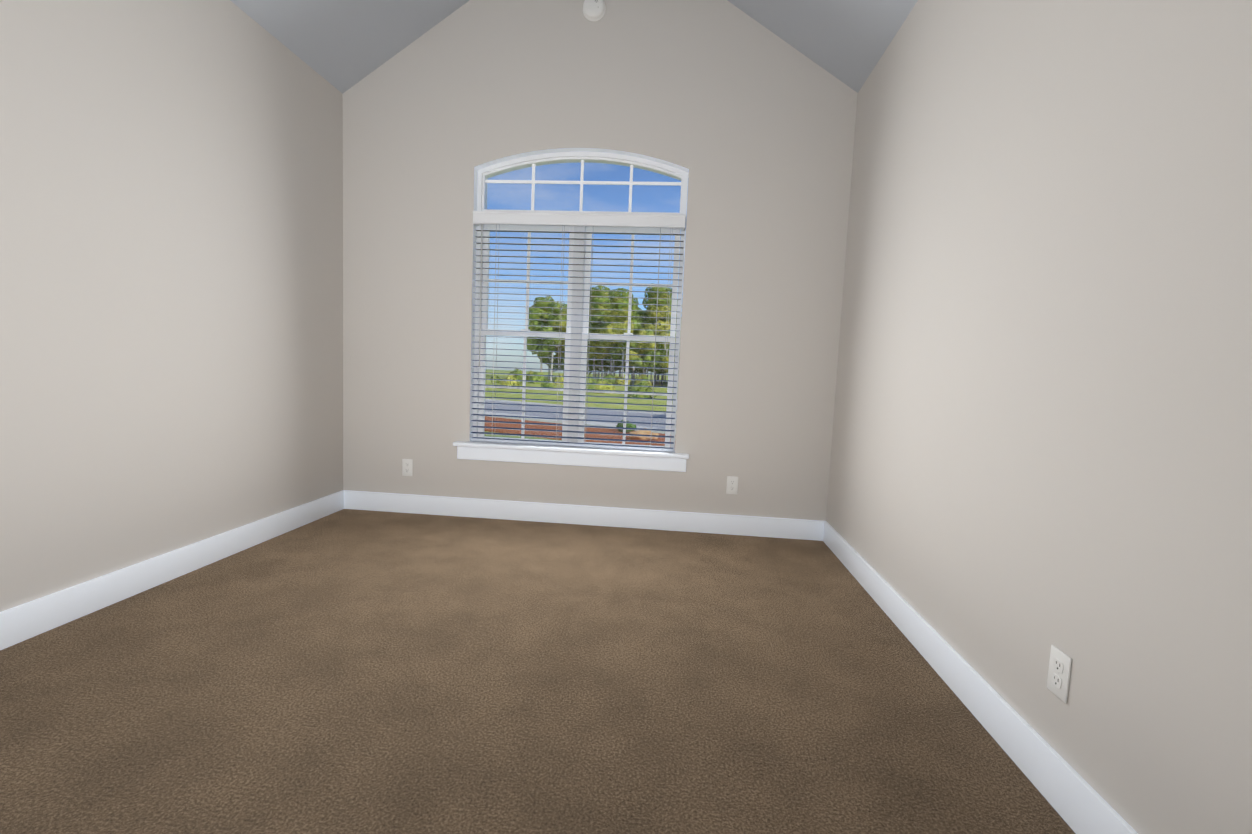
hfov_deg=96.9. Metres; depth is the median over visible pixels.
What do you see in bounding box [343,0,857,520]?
wall
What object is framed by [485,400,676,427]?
road
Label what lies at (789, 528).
baseboard
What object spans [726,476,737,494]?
electrical outlet
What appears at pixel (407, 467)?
electrical outlet
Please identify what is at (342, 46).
ceiling
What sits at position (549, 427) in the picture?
mulch
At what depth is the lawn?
19.70 m
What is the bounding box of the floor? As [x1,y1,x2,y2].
[0,509,1074,833]
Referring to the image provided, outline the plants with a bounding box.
[616,420,657,439]
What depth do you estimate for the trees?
72.45 m
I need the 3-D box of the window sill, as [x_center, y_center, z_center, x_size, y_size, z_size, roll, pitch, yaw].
[-0.357,0.249,3.612,1.520,0.115,0.192,3,5,5]
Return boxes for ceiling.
[230,0,917,93]
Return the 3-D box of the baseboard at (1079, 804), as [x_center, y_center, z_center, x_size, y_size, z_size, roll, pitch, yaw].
[1.057,0.873,1.482,0.015,0.126,3.975,3,5,5]
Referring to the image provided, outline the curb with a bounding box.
[486,399,676,415]
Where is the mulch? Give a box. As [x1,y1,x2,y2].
[484,416,675,445]
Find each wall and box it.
[0,0,342,611]
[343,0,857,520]
[826,0,1251,833]
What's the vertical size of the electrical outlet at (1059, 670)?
0.114 m
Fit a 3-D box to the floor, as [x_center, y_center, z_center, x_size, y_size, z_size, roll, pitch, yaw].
[-0.516,0.897,1.635,3.490,0.080,4.310,3,5,5]
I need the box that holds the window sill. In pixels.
[453,441,688,471]
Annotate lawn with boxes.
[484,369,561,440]
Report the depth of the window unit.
3.56 m
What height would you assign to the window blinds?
1.457 m
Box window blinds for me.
[471,211,685,451]
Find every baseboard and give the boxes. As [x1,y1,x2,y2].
[0,491,343,649]
[342,490,823,540]
[823,521,1137,833]
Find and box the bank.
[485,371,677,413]
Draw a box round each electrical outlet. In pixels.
[402,459,412,475]
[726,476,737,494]
[1047,645,1071,702]
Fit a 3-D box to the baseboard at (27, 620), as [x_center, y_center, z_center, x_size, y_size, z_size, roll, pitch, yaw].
[-2.082,0.717,1.756,0.015,0.126,3.975,3,5,5]
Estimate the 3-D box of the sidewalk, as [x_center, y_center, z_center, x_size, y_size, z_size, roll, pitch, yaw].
[7.867,1.128,19.721,180.001,0.130,1.200,5,5,27]
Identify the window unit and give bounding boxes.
[473,151,687,451]
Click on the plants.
(639, 432)
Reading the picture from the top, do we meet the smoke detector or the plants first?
the smoke detector
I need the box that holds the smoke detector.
[583,0,605,20]
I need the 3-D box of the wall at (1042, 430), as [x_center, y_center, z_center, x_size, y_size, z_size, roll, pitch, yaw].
[1.199,-0.415,1.371,0.160,2.840,4.310,3,5,5]
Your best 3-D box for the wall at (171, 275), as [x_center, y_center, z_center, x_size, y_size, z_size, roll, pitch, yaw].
[-2.115,-0.579,1.660,0.160,2.840,4.310,3,5,5]
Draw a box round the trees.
[491,283,681,397]
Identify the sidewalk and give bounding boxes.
[485,411,675,434]
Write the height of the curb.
0.130 m

